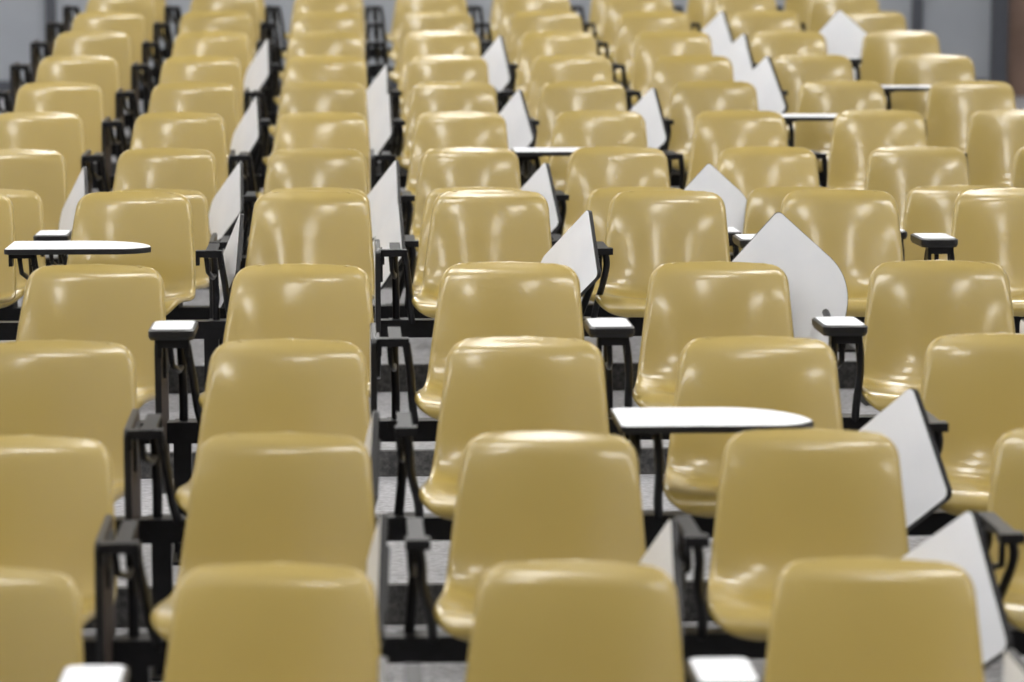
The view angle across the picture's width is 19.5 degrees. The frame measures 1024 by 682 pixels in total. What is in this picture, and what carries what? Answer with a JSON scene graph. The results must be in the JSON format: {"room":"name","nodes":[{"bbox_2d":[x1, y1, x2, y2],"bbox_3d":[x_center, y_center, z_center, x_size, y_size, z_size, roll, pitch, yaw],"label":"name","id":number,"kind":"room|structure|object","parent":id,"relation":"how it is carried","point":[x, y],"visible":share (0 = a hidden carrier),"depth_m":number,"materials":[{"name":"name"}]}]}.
{"room":"lecture hall","nodes":[
{"label":"lecture hall","id":0,"kind":"room"},
{"bbox_2d":[0,0,990,80],"bbox_3d":[-0.394,-2.881,20.459,10.200,5.100,0.100,0,7,-3],"label":"wall","id":1,"kind":"structure","parent":0,"point":[961,27],"depth_m":20.50,"materials":[{"name":"grey paint"}]},
{"bbox_2d":[989,0,1007,82],"bbox_3d":[3.376,-2.761,20.574,0.100,2.140,0.100,0,7,-3],"label":"trim","id":2,"kind":"structure","parent":1,"relation":"attached to","point":[998,31],"depth_m":20.62,"materials":[{"name":"grey"}]},
{"bbox_2d":[1007,0,1023,95],"bbox_3d":[3.904,-2.748,20.624,0.950,2.100,0.050,0,7,-3],"label":"door","id":3,"kind":"structure","parent":1,"relation":"in","point":[1015,50],"depth_m":20.67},
{"bbox_2d":[0,96,1023,681],"bbox_3d":[0.257,0.499,8.502,10.000,1.348,24.700,0,7,-3],"label":"floor","id":4,"kind":"structure","parent":0,"point":[437,557],"depth_m":9.79,"materials":[{"name":"stone"}]},
{"bbox_2d":[124,113,400,188],"bbox_3d":[-0.128,-1.023,15.884,5.084,0.388,0.340,0,7,-3],"label":"beam","id":5,"kind":"structure","parent":4,"relation":"on","point":[126,116],"depth_m":15.77,"materials":[{"name":"black metal"}]},
{"bbox_2d":[10,31,131,111],"bbox_3d":[-2.314,-1.309,15.718,0.614,0.640,0.505,0,7,-1],"label":"chair","id":6,"kind":"object","parent":5,"relation":"on","point":[115,45],"visible":0.34,"depth_m":15.87,"materials":[{"name":"yellow plastic"}]},
{"bbox_2d":[131,31,250,120],"bbox_3d":[-1.686,-1.312,15.745,0.616,0.634,0.519,0,7,-3],"label":"chair","id":7,"kind":"object","parent":5,"relation":"on","point":[236,45],"visible":0.41,"depth_m":15.91,"materials":[{"name":"yellow plastic"}]},
{"bbox_2d":[244,31,365,118],"bbox_3d":[-1.092,-1.400,15.744,0.657,0.458,0.560,0,7,-3],"label":"chair","id":8,"kind":"object","parent":5,"relation":"on","point":[260,70],"visible":0.35,"depth_m":15.93,"materials":[{"name":"yellow plastic"}]},
{"bbox_2d":[366,30,480,107],"bbox_3d":[-0.459,-1.321,15.807,0.624,0.635,0.512,0,7,-3],"label":"chair","id":9,"kind":"object","parent":5,"relation":"on","point":[418,43],"visible":0.25,"depth_m":15.97,"materials":[{"name":"yellow plastic"}]},
{"bbox_2d":[482,31,596,112],"bbox_3d":[0.135,-1.409,15.812,0.723,0.459,0.566,-2,7,-14],"label":"chair","id":10,"kind":"object","parent":5,"relation":"on","point":[503,74],"visible":0.37,"depth_m":16.00,"materials":[{"name":"yellow plastic"}]},
{"bbox_2d":[611,31,712,105],"bbox_3d":[0.784,-1.328,15.879,0.625,0.632,0.518,0,7,-3],"label":"chair","id":11,"kind":"object","parent":5,"relation":"on","point":[651,45],"visible":0.39,"depth_m":16.04,"materials":[{"name":"yellow plastic"}]},
{"bbox_2d":[720,31,826,80],"bbox_3d":[1.386,-1.416,15.874,0.708,0.462,0.571,-2,7,-16],"label":"chair","id":12,"kind":"object","parent":5,"relation":"on","point":[744,57],"visible":0.26,"depth_m":16.08,"materials":[{"name":"yellow plastic"}]},
{"bbox_2d":[819,10,940,109],"bbox_3d":[1.966,-1.480,15.939,0.733,0.567,0.550,0,7,-3],"label":"chair","id":13,"kind":"object","parent":5,"relation":"on","point":[872,56],"visible":0.36,"depth_m":16.12,"materials":[{"name":"yellow plastic"}]},
{"bbox_2d":[150,67,393,112],"bbox_3d":[-0.228,-1.439,17.743,5.084,0.388,0.340,0,7,-3],"label":"beam","id":14,"kind":"structure","parent":4,"relation":"on","point":[391,69],"depth_m":17.66,"materials":[{"name":"black metal"}]},
{"bbox_2d":[46,0,154,56],"bbox_3d":[-2.414,-1.723,17.576,0.617,0.632,0.522,0,7,-3],"label":"chair","id":15,"kind":"object","parent":14,"relation":"on","point":[146,8],"visible":0.15,"depth_m":17.73,"materials":[{"name":"yellow plastic"}]},
{"bbox_2d":[153,0,259,87],"bbox_3d":[-1.795,-1.728,17.599,0.616,0.636,0.516,0,7,-3],"label":"chair","id":16,"kind":"object","parent":14,"relation":"on","point":[251,7],"visible":0.16,"depth_m":17.74,"materials":[{"name":"yellow plastic"}]},
{"bbox_2d":[260,0,362,88],"bbox_3d":[-1.179,-1.733,17.643,0.614,0.640,0.505,0,7,-1],"label":"chair","id":17,"kind":"object","parent":14,"relation":"on","point":[299,6],"visible":0.27,"depth_m":17.79,"materials":[{"name":"yellow plastic"}]},
{"bbox_2d":[365,0,467,71],"bbox_3d":[-0.557,-1.736,17.666,0.624,0.635,0.511,0,7,-3],"label":"chair","id":18,"kind":"object","parent":14,"relation":"on","point":[405,6],"visible":0.27,"depth_m":17.82,"materials":[{"name":"yellow plastic"}]},
{"bbox_2d":[473,0,570,54],"bbox_3d":[0.064,-1.740,17.704,0.624,0.633,0.513,0,7,-3],"label":"chair","id":19,"kind":"object","parent":14,"relation":"on","point":[509,7],"visible":0.18,"depth_m":17.87,"materials":[{"name":"yellow plastic"}]},
{"bbox_2d":[582,0,673,62],"bbox_3d":[0.681,-1.744,17.737,0.624,0.633,0.513,0,7,-3],"label":"chair","id":20,"kind":"object","parent":14,"relation":"on","point":[613,9],"visible":0.23,"depth_m":17.90,"materials":[{"name":"yellow plastic"}]},
{"bbox_2d":[691,0,776,31],"bbox_3d":[1.300,-1.748,17.764,0.626,0.635,0.517,0,7,-3],"label":"chair","id":21,"kind":"object","parent":14,"relation":"on","point":[715,7],"visible":0.11,"depth_m":17.93,"materials":[{"name":"yellow plastic"}]},
{"bbox_2d":[800,0,879,31],"bbox_3d":[1.919,-1.751,17.805,0.627,0.631,0.523,0,7,-3],"label":"chair","id":22,"kind":"object","parent":14,"relation":"on","point":[821,12],"visible":0.12,"depth_m":17.98,"materials":[{"name":"yellow plastic"}]},
{"bbox_2d":[139,88,628,137],"bbox_3d":[-0.179,-1.235,16.824,5.084,0.388,0.340,0,7,-3],"label":"beam","id":23,"kind":"structure","parent":4,"relation":"on","point":[140,90],"depth_m":16.71,"materials":[{"name":"black metal"}]},
{"bbox_2d":[30,11,144,82],"bbox_3d":[-2.360,-1.520,16.665,0.634,0.637,0.535,0,7,-3],"label":"chair","id":24,"kind":"object","parent":23,"relation":"on","point":[132,24],"visible":0.35,"depth_m":16.82,"materials":[{"name":"yellow plastic"}]},
{"bbox_2d":[142,11,254,112],"bbox_3d":[-1.751,-1.525,16.689,0.613,0.641,0.502,0,7,0],"label":"chair","id":25,"kind":"object","parent":23,"relation":"on","point":[231,21],"visible":0.31,"depth_m":16.85,"materials":[{"name":"yellow plastic"}]},
{"bbox_2d":[256,11,365,112],"bbox_3d":[-1.119,-1.528,16.724,0.615,0.632,0.516,0,7,-3],"label":"chair","id":26,"kind":"object","parent":23,"relation":"on","point":[317,20],"visible":0.25,"depth_m":16.90,"materials":[{"name":"yellow plastic"}]},
{"bbox_2d":[365,11,473,82],"bbox_3d":[-0.512,-1.531,16.756,0.626,0.631,0.520,0,7,-3],"label":"chair","id":27,"kind":"object","parent":23,"relation":"on","point":[426,20],"visible":0.41,"depth_m":16.92,"materials":[{"name":"yellow plastic"}]},
{"bbox_2d":[480,10,582,69],"bbox_3d":[0.110,-1.537,16.789,0.624,0.640,0.505,0,7,0],"label":"chair","id":28,"kind":"object","parent":23,"relation":"on","point":[522,23],"visible":0.3,"depth_m":16.95,"materials":[{"name":"yellow plastic"}]},
{"bbox_2d":[596,11,690,84],"bbox_3d":[0.727,-1.540,16.820,0.626,0.632,0.520,0,7,-3],"label":"chair","id":29,"kind":"object","parent":23,"relation":"on","point":[632,24],"visible":0.29,"depth_m":16.99,"materials":[{"name":"yellow plastic"}]},
{"bbox_2d":[701,10,800,55],"bbox_3d":[1.337,-1.628,16.809,0.712,0.465,0.572,-2,7,-17],"label":"chair","id":30,"kind":"object","parent":23,"relation":"on","point":[723,32],"visible":0.3,"depth_m":17.01,"materials":[{"name":"yellow plastic"}]},
{"bbox_2d":[844,11,906,33],"bbox_3d":[1.962,-1.548,16.892,0.646,0.637,0.537,0,7,-3],"label":"chair","id":31,"kind":"object","parent":23,"relation":"on","point":[868,21],"visible":0.2,"depth_m":17.06,"materials":[{"name":"yellow plastic"}]},
{"bbox_2d":[242,211,560,255],"bbox_3d":[0.022,-0.380,13.117,5.084,0.388,0.340,0,7,-3],"label":"beam","id":32,"kind":"structure","parent":4,"relation":"on","point":[244,253],"depth_m":13.03,"materials":[{"name":"black metal"}]},
{"bbox_2d":[0,111,83,196],"bbox_3d":[-2.166,-0.665,12.944,0.613,0.635,0.510,0,7,-3],"label":"chair","id":33,"kind":"object","parent":32,"relation":"on","point":[62,133],"visible":0.38,"depth_m":13.11,"materials":[{"name":"yellow plastic"}]},
{"bbox_2d":[81,112,227,193],"bbox_3d":[-1.546,-0.668,12.982,0.615,0.632,0.516,0,7,-3],"label":"chair","id":34,"kind":"object","parent":32,"relation":"on","point":[190,130],"visible":0.28,"depth_m":13.15,"materials":[{"name":"yellow plastic"}]},
{"bbox_2d":[228,111,369,235],"bbox_3d":[-0.919,-0.672,13.016,0.616,0.632,0.520,0,7,-3],"label":"chair","id":35,"kind":"object","parent":32,"relation":"on","point":[338,130],"visible":0.36,"depth_m":13.19,"materials":[{"name":"yellow plastic"}]},
{"bbox_2d":[370,111,508,239],"bbox_3d":[-0.312,-0.677,13.056,0.640,0.636,0.531,0,7,-3],"label":"chair","id":36,"kind":"object","parent":32,"relation":"on","point":[432,130],"visible":0.42,"depth_m":13.22,"materials":[{"name":"yellow plastic"}]},
{"bbox_2d":[511,110,647,192],"bbox_3d":[0.309,-0.763,13.007,0.626,0.462,0.622,0,7,-3],"label":"chair","id":37,"kind":"object","parent":32,"relation":"on","point":[572,130],"visible":0.37,"depth_m":13.24,"materials":[{"name":"yellow plastic"}]},
{"bbox_2d":[663,110,787,189],"bbox_3d":[0.930,-0.685,13.106,0.625,0.635,0.514,0,7,-3],"label":"chair","id":38,"kind":"object","parent":32,"relation":"on","point":[714,132],"visible":0.36,"depth_m":13.27,"materials":[{"name":"yellow plastic"}]},
{"bbox_2d":[811,109,927,189],"bbox_3d":[1.553,-0.689,13.137,0.626,0.635,0.517,0,7,-3],"label":"chair","id":39,"kind":"object","parent":32,"relation":"on","point":[855,133],"visible":0.38,"depth_m":13.30,"materials":[{"name":"yellow plastic"}]},
{"bbox_2d":[964,109,1023,187],"bbox_3d":[2.166,-0.693,13.171,0.625,0.635,0.515,0,7,-3],"label":"chair","id":40,"kind":"object","parent":32,"relation":"on","point":[994,137],"visible":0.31,"depth_m":13.34,"materials":[{"name":"yellow plastic"}]},
{"bbox_2d":[0,303,870,405],"bbox_3d":[0.119,0.050,11.334,5.084,0.388,0.340,0,7,-3],"label":"beam","id":41,"kind":"structure","parent":4,"relation":"on","point":[199,312],"depth_m":11.22,"materials":[{"name":"black metal"}]},
{"bbox_2d":[0,189,45,308],"bbox_3d":[-2.063,-0.234,11.163,0.613,0.634,0.511,0,7,-3],"label":"chair","id":42,"kind":"object","parent":41,"relation":"on","point":[27,205],"visible":0.52,"depth_m":11.31,"materials":[{"name":"yellow plastic"}]},
{"bbox_2d":[33,188,209,307],"bbox_3d":[-1.452,-0.327,11.190,0.637,0.458,0.528,0,7,-3],"label":"chair","id":43,"kind":"object","parent":41,"relation":"on","point":[198,201],"visible":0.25,"depth_m":11.32,"materials":[{"name":"yellow plastic"}]},
{"bbox_2d":[209,187,372,318],"bbox_3d":[-0.823,-0.243,11.226,0.612,0.635,0.509,0,7,-3],"label":"chair","id":44,"kind":"object","parent":41,"relation":"on","point":[223,243],"visible":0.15,"depth_m":11.36,"materials":[{"name":"yellow plastic"}]},
{"bbox_2d":[373,186,522,313],"bbox_3d":[-0.228,-0.330,11.221,0.654,0.459,0.567,0,7,-3],"label":"chair","id":45,"kind":"object","parent":41,"relation":"on","point":[392,230],"visible":0.21,"depth_m":11.19,"materials":[{"name":"yellow plastic"}]},
{"bbox_2d":[551,186,681,301],"bbox_3d":[0.406,-0.251,11.304,0.644,0.637,0.535,0,7,-3],"label":"chair","id":46,"kind":"object","parent":41,"relation":"on","point":[598,201],"visible":0.23,"depth_m":11.47,"materials":[{"name":"yellow plastic"}]},
{"bbox_2d":[684,164,839,258],"bbox_3d":[0.996,-0.387,11.329,0.695,0.544,0.552,0,7,-3],"label":"chair","id":47,"kind":"object","parent":41,"relation":"on","point":[744,216],"visible":0.2,"depth_m":11.54,"materials":[{"name":"yellow plastic"}]},
{"bbox_2d":[900,185,999,260],"bbox_3d":[1.647,-0.348,11.348,0.630,0.460,0.514,0,7,-3],"label":"chair","id":48,"kind":"object","parent":41,"relation":"on","point":[928,209],"visible":0.25,"depth_m":11.53,"materials":[{"name":"yellow plastic"}]},
{"bbox_2d":[111,142,788,192],"bbox_3d":[-0.077,-0.805,14.955,5.084,0.388,0.340,0,7,-3],"label":"beam","id":49,"kind":"structure","parent":4,"relation":"on","point":[254,155],"depth_m":14.85,"materials":[{"name":"black metal"}]},
{"bbox_2d":[0,55,118,128],"bbox_3d":[-2.257,-1.090,14.784,0.615,0.634,0.516,0,7,-3],"label":"chair","id":50,"kind":"object","parent":49,"relation":"on","point":[101,71],"visible":0.37,"depth_m":14.95,"materials":[{"name":"yellow plastic"}]},
{"bbox_2d":[115,56,243,160],"bbox_3d":[-1.644,-1.093,14.822,0.617,0.631,0.523,0,7,-3],"label":"chair","id":51,"kind":"object","parent":49,"relation":"on","point":[216,69],"visible":0.41,"depth_m":14.99,"materials":[{"name":"yellow plastic"}]},
{"bbox_2d":[244,55,367,173],"bbox_3d":[-1.018,-1.098,14.846,0.616,0.635,0.516,0,7,-3],"label":"chair","id":52,"kind":"object","parent":49,"relation":"on","point":[303,68],"visible":0.38,"depth_m":15.01,"materials":[{"name":"yellow plastic"}]},
{"bbox_2d":[366,55,488,148],"bbox_3d":[-0.428,-1.185,14.852,0.665,0.456,0.561,0,7,-3],"label":"chair","id":53,"kind":"object","parent":49,"relation":"on","point":[432,68],"visible":0.35,"depth_m":15.05,"materials":[{"name":"yellow plastic"}]},
{"bbox_2d":[494,54,612,119],"bbox_3d":[0.216,-1.106,14.914,0.626,0.634,0.518,0,7,-3],"label":"chair","id":54,"kind":"object","parent":49,"relation":"on","point":[545,69],"visible":0.33,"depth_m":15.08,"materials":[{"name":"yellow plastic"}]},
{"bbox_2d":[625,55,733,117],"bbox_3d":[0.829,-1.109,14.955,0.626,0.630,0.522,0,7,-3],"label":"chair","id":55,"kind":"object","parent":49,"relation":"on","point":[667,71],"visible":0.3,"depth_m":15.13,"materials":[{"name":"yellow plastic"}]},
{"bbox_2d":[742,54,853,141],"bbox_3d":[1.433,-1.198,14.938,0.701,0.465,0.570,-2,7,-19],"label":"chair","id":56,"kind":"object","parent":49,"relation":"on","point":[777,83],"visible":0.37,"depth_m":15.14,"materials":[{"name":"yellow plastic"}]},
{"bbox_2d":[881,54,975,118],"bbox_3d":[2.067,-1.200,14.947,0.627,0.460,0.629,0,7,-3],"label":"chair","id":57,"kind":"object","parent":49,"relation":"on","point":[913,76],"visible":0.3,"depth_m":15.18,"materials":[{"name":"yellow plastic"}]},
{"bbox_2d":[45,254,855,351],"bbox_3d":[0.072,-0.159,12.190,5.084,0.388,0.340,0,7,-3],"label":"beam","id":58,"kind":"structure","parent":4,"relation":"on","point":[848,348],"depth_m":12.11,"materials":[{"name":"black metal"}]},
{"bbox_2d":[0,149,67,229],"bbox_3d":[-2.109,-0.444,12.031,0.633,0.636,0.534,0,7,-3],"label":"chair","id":59,"kind":"object","parent":58,"relation":"on","point":[42,172],"visible":0.41,"depth_m":12.19,"materials":[{"name":"yellow plastic"}]},
{"bbox_2d":[59,148,217,237],"bbox_3d":[-1.510,-0.531,12.012,0.647,0.458,0.572,0,7,-3],"label":"chair","id":60,"kind":"object","parent":58,"relation":"on","point":[147,168],"visible":0.36,"depth_m":12.22,"materials":[{"name":"yellow plastic"}]},
{"bbox_2d":[209,148,368,264],"bbox_3d":[-0.900,-0.535,12.056,0.660,0.455,0.566,0,7,-3],"label":"chair","id":61,"kind":"object","parent":58,"relation":"on","point":[299,167],"visible":0.34,"depth_m":12.25,"materials":[{"name":"yellow plastic"}]},
{"bbox_2d":[367,147,520,263],"bbox_3d":[-0.276,-0.540,12.084,0.666,0.458,0.559,0,7,-3],"label":"chair","id":62,"kind":"object","parent":58,"relation":"on","point":[452,167],"visible":0.41,"depth_m":12.28,"materials":[{"name":"yellow plastic"}]},
{"bbox_2d":[520,146,669,239],"bbox_3d":[0.326,-0.545,12.111,0.722,0.462,0.555,-2,7,-14],"label":"chair","id":63,"kind":"object","parent":58,"relation":"on","point":[590,169],"visible":0.4,"depth_m":12.31,"materials":[{"name":"yellow plastic"}]},
{"bbox_2d":[673,146,819,252],"bbox_3d":[0.975,-0.464,12.184,0.624,0.633,0.515,0,7,-3],"label":"chair","id":64,"kind":"object","parent":58,"relation":"on","point":[749,168],"visible":0.3,"depth_m":12.35,"materials":[{"name":"yellow plastic"}]},
{"bbox_2d":[865,146,969,228],"bbox_3d":[1.600,-0.468,12.226,0.644,0.637,0.536,0,7,-3],"label":"chair","id":65,"kind":"object","parent":58,"relation":"on","point":[897,170],"visible":0.41,"depth_m":12.39,"materials":[{"name":"yellow plastic"}]},
{"bbox_2d":[92,173,822,190],"bbox_3d":[-0.029,-0.596,14.063,5.084,0.388,0.340,0,7,-3],"label":"beam","id":66,"kind":"structure","parent":4,"relation":"on","point":[675,177],"depth_m":13.99,"materials":[{"name":"black metal"}]},
{"bbox_2d":[14,82,103,154],"bbox_3d":[-2.216,-0.880,13.903,0.632,0.637,0.533,0,7,-3],"label":"chair","id":67,"kind":"object","parent":66,"relation":"on","point":[85,100],"visible":0.38,"depth_m":14.07,"materials":[{"name":"yellow plastic"}]},
{"bbox_2d":[101,82,237,191],"bbox_3d":[-1.588,-0.884,13.931,0.617,0.631,0.522,0,7,-3],"label":"chair","id":68,"kind":"object","parent":66,"relation":"on","point":[220,99],"visible":0.34,"depth_m":14.09,"materials":[{"name":"yellow plastic"}]},
{"bbox_2d":[230,81,367,181],"bbox_3d":[-0.991,-0.972,13.921,0.654,0.458,0.570,0,7,-3],"label":"chair","id":69,"kind":"object","parent":66,"relation":"on","point":[313,96],"visible":0.34,"depth_m":14.11,"materials":[{"name":"yellow plastic"}]},
{"bbox_2d":[368,81,497,179],"bbox_3d":[-0.378,-0.976,13.955,0.661,0.457,0.566,0,7,-3],"label":"chair","id":70,"kind":"object","parent":66,"relation":"on","point":[437,96],"visible":0.49,"depth_m":14.14,"materials":[{"name":"yellow plastic"}]},
{"bbox_2d":[499,81,627,180],"bbox_3d":[0.230,-0.981,13.988,0.719,0.460,0.565,-2,7,-16],"label":"chair","id":71,"kind":"object","parent":66,"relation":"on","point":[556,98],"visible":0.33,"depth_m":14.18,"materials":[{"name":"yellow plastic"}]},
{"bbox_2d":[630,80,757,173],"bbox_3d":[0.843,-0.985,14.022,0.734,0.460,0.562,-2,7,-14],"label":"chair","id":72,"kind":"object","parent":66,"relation":"on","point":[688,99],"visible":0.36,"depth_m":14.22,"materials":[{"name":"yellow plastic"}]},
{"bbox_2d":[781,80,885,173],"bbox_3d":[1.497,-0.987,14.019,0.625,0.461,0.624,0,7,-3],"label":"chair","id":73,"kind":"object","parent":66,"relation":"on","point":[819,103],"visible":0.42,"depth_m":14.25,"materials":[{"name":"yellow plastic"}]},
{"bbox_2d":[924,80,1015,152],"bbox_3d":[2.118,-0.908,14.127,0.626,0.631,0.519,0,7,-3],"label":"chair","id":74,"kind":"object","parent":66,"relation":"on","point":[950,107],"visible":0.27,"depth_m":14.29,"materials":[{"name":"yellow plastic"}]},
{"bbox_2d":[140,414,877,565],"bbox_3d":[0.265,0.411,8.602,5.084,0.388,0.340,0,7,-3],"label":"beam","id":75,"kind":"structure","parent":4,"relation":"on","point":[182,442],"depth_m":8.51,"materials":[{"name":"black metal"}]},
{"bbox_2d":[16,264,165,408],"bbox_3d":[-1.292,0.122,8.467,0.616,0.632,0.520,0,7,-3],"label":"chair","id":76,"kind":"object","parent":75,"relation":"on","point":[119,304],"visible":0.37,"depth_m":8.63,"materials":[{"name":"yellow plastic"}]},
{"bbox_2d":[148,263,373,493],"bbox_3d":[-0.701,0.119,8.503,0.633,0.636,0.524,0,7,-3],"label":"chair","id":77,"kind":"object","parent":75,"relation":"on","point":[327,302],"visible":0.43,"depth_m":8.66,"materials":[{"name":"yellow plastic"}]},
{"bbox_2d":[370,261,583,430],"bbox_3d":[-0.092,0.114,8.524,0.626,0.634,0.517,0,7,-3],"label":"chair","id":78,"kind":"object","parent":75,"relation":"on","point":[508,298],"visible":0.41,"depth_m":8.68,"materials":[{"name":"yellow plastic"}]},
{"bbox_2d":[584,261,793,429],"bbox_3d":[0.517,0.022,8.555,0.634,0.457,0.524,0,7,-3],"label":"chair","id":79,"kind":"object","parent":75,"relation":"on","point":[686,302],"visible":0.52,"depth_m":8.72,"materials":[{"name":"yellow plastic"}]},
{"bbox_2d":[731,212,1015,427],"bbox_3d":[1.061,-0.054,8.597,0.847,0.597,0.567,0,7,-3],"label":"chair","id":80,"kind":"object","parent":75,"relation":"on","point":[910,305],"visible":0.52,"depth_m":8.77,"materials":[{"name":"yellow plastic"}]},
{"bbox_2d":[0,317,1023,387],"bbox_3d":[0.170,0.111,10.359,5.084,0.388,0.340,0,7,-3],"label":"beam","id":81,"kind":"structure","parent":4,"relation":"on","point":[424,327],"depth_m":10.27,"materials":[{"name":"black metal"}]},
{"bbox_2d":[0,194,16,302],"bbox_3d":[-2.012,-0.174,10.183,0.615,0.636,0.515,0,7,-3],"label":"chair","id":82,"kind":"object","parent":81,"relation":"on","point":[8,278],"visible":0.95,"depth_m":10.30,"materials":[{"name":"yellow plastic"}]},
{"bbox_2d":[4,191,195,314],"bbox_3d":[-1.390,-0.260,10.153,0.606,0.461,0.624,0,7,-3],"label":"chair","id":83,"kind":"object","parent":81,"relation":"on","point":[154,230],"visible":0.51,"depth_m":10.37,"materials":[{"name":"yellow plastic"}]},
{"bbox_2d":[196,190,374,329],"bbox_3d":[-0.769,-0.271,10.251,0.613,0.459,0.529,0,7,-3],"label":"chair","id":84,"kind":"object","parent":81,"relation":"on","point":[313,226],"visible":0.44,"depth_m":10.41,"materials":[{"name":"yellow plastic"}]},
{"bbox_2d":[374,189,551,378],"bbox_3d":[-0.160,-0.186,10.282,0.625,0.635,0.516,0,7,-3],"label":"chair","id":85,"kind":"object","parent":81,"relation":"on","point":[490,225],"visible":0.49,"depth_m":10.44,"materials":[{"name":"yellow plastic"}]},
{"bbox_2d":[541,189,730,327],"bbox_3d":[0.434,-0.272,10.284,0.685,0.456,0.580,0,7,-3],"label":"chair","id":86,"kind":"object","parent":81,"relation":"on","point":[646,230],"visible":0.7,"depth_m":10.48,"materials":[{"name":"yellow plastic"}]},
{"bbox_2d":[732,189,903,317],"bbox_3d":[1.072,-0.282,10.345,0.630,0.458,0.519,0,7,-3],"label":"chair","id":87,"kind":"object","parent":81,"relation":"on","point":[859,230],"visible":0.51,"depth_m":10.52,"materials":[{"name":"yellow plastic"}]},
{"bbox_2d":[910,187,1023,316],"bbox_3d":[1.689,-0.287,10.374,0.630,0.460,0.514,0,7,-3],"label":"chair","id":88,"kind":"object","parent":81,"relation":"on","point":[988,223],"visible":0.53,"depth_m":10.55,"materials":[{"name":"yellow plastic"}]},
{"bbox_2d":[115,508,984,681],"bbox_3d":[0.316,0.632,7.665,5.084,0.388,0.340,0,7,-3],"label":"beam","id":89,"kind":"structure","parent":4,"relation":"on","point":[438,528],"depth_m":7.58,"materials":[{"name":"black metal"}]},
{"bbox_2d":[0,339,140,502],"bbox_3d":[-1.256,0.343,7.536,0.634,0.638,0.534,0,7,-3],"label":"chair","id":90,"kind":"object","parent":89,"relation":"on","point":[61,388],"visible":0.52,"depth_m":7.69,"materials":[{"name":"yellow plastic"}]},
{"bbox_2d":[123,338,369,598],"bbox_3d":[-0.660,0.339,7.570,0.630,0.636,0.531,0,7,-3],"label":"chair","id":91,"kind":"object","parent":89,"relation":"on","point":[289,384],"visible":0.47,"depth_m":7.72,"materials":[{"name":"yellow plastic"}]},
{"bbox_2d":[364,336,609,529],"bbox_3d":[-0.068,0.287,7.558,0.661,0.532,0.561,0,7,-3],"label":"chair","id":92,"kind":"object","parent":89,"relation":"on","point":[522,383],"visible":0.48,"depth_m":7.75,"materials":[{"name":"yellow plastic"}]},
{"bbox_2d":[611,335,842,526],"bbox_3d":[0.561,0.250,7.560,0.628,0.457,0.637,0,7,-3],"label":"chair","id":93,"kind":"object","parent":89,"relation":"on","point":[727,386],"visible":0.55,"depth_m":7.78,"materials":[{"name":"yellow plastic"}]},
{"bbox_2d":[859,333,1023,531],"bbox_3d":[1.178,0.273,7.615,0.730,0.526,0.561,-2,7,-16],"label":"chair","id":94,"kind":"object","parent":89,"relation":"on","point":[945,438],"visible":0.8,"depth_m":7.81,"materials":[{"name":"yellow plastic"}]},
{"bbox_2d":[83,625,1023,681],"bbox_3d":[0.362,0.852,6.817,5.084,0.388,0.340,0,7,-3],"label":"beam","id":95,"kind":"structure","parent":4,"relation":"on","point":[719,643],"depth_m":6.74,"materials":[{"name":"black metal"}]},
{"bbox_2d":[0,435,116,627],"bbox_3d":[-1.204,0.563,6.690,0.636,0.637,0.537,0,7,-3],"label":"chair","id":96,"kind":"object","parent":95,"relation":"on","point":[56,492],"visible":0.55,"depth_m":6.84,"materials":[{"name":"yellow plastic"}]},
{"bbox_2d":[94,432,375,664],"bbox_3d":[-0.609,0.559,6.705,0.616,0.635,0.517,0,7,-3],"label":"chair","id":97,"kind":"object","parent":95,"relation":"on","point":[266,497],"visible":0.58,"depth_m":6.86,"materials":[{"name":"yellow plastic"}]},
{"bbox_2d":[366,430,645,651],"bbox_3d":[-0.013,0.505,6.709,0.663,0.522,0.579,0,7,-3],"label":"chair","id":98,"kind":"object","parent":95,"relation":"on","point":[548,495],"visible":0.55,"depth_m":6.90,"materials":[{"name":"yellow plastic"}]},
{"bbox_2d":[638,428,908,647],"bbox_3d":[0.600,0.508,6.742,0.654,0.538,0.574,0,7,-3],"label":"chair","id":99,"kind":"object","parent":95,"relation":"on","point":[786,497],"visible":0.62,"depth_m":6.93,"materials":[{"name":"yellow plastic"}]},
{"bbox_2d":[900,428,1023,668],"bbox_3d":[1.211,0.528,6.778,0.763,0.587,0.571,-2,7,-17],"label":"chair","id":100,"kind":"object","parent":95,"relation":"on","point":[992,555],"visible":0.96,"depth_m":6.63,"materials":[{"name":"yellow plastic"}]},
{"bbox_3d":[0.407,1.093,5.991,5.084,0.388,0.340,0,7,-3],"label":"beam","id":101,"kind":"structure","parent":4,"relation":"on","visible":0},
{"bbox_2d":[0,567,83,681],"bbox_3d":[-1.154,0.805,5.856,0.617,0.632,0.521,0,7,-3],"label":"chair","id":102,"kind":"object","parent":101,"relation":"on","point":[41,635],"visible":0.98,"depth_m":6.01,"materials":[{"name":"yellow plastic"}]},
{"bbox_2d":[58,562,380,681],"bbox_3d":[-0.563,0.711,5.873,0.633,0.461,0.516,0,7,-3],"label":"chair","id":103,"kind":"object","parent":101,"relation":"on","point":[277,621],"visible":1,"depth_m":6.05,"materials":[{"name":"yellow plastic"}]},
{"bbox_2d":[378,559,684,681],"bbox_3d":[0.049,0.797,5.922,0.625,0.632,0.517,0,7,-3],"label":"chair","id":104,"kind":"object","parent":101,"relation":"on","point":[578,620],"visible":1,"depth_m":6.09,"materials":[{"name":"yellow plastic"}]},
{"bbox_2d":[685,557,984,681],"bbox_3d":[0.655,0.704,5.943,0.636,0.458,0.527,0,7,-3],"label":"chair","id":105,"kind":"object","parent":101,"relation":"on","point":[865,619],"visible":1,"depth_m":6.12,"materials":[{"name":"yellow plastic"}]},
{"bbox_2d":[1003,649,1023,681],"bbox_3d":[1.311,0.788,5.982,0.623,0.634,0.510,0,7,-3],"label":"chair","id":106,"kind":"object","parent":101,"relation":"on","point":[1013,668],"visible":1,"depth_m":5.96,"materials":[{"name":"plastic"}]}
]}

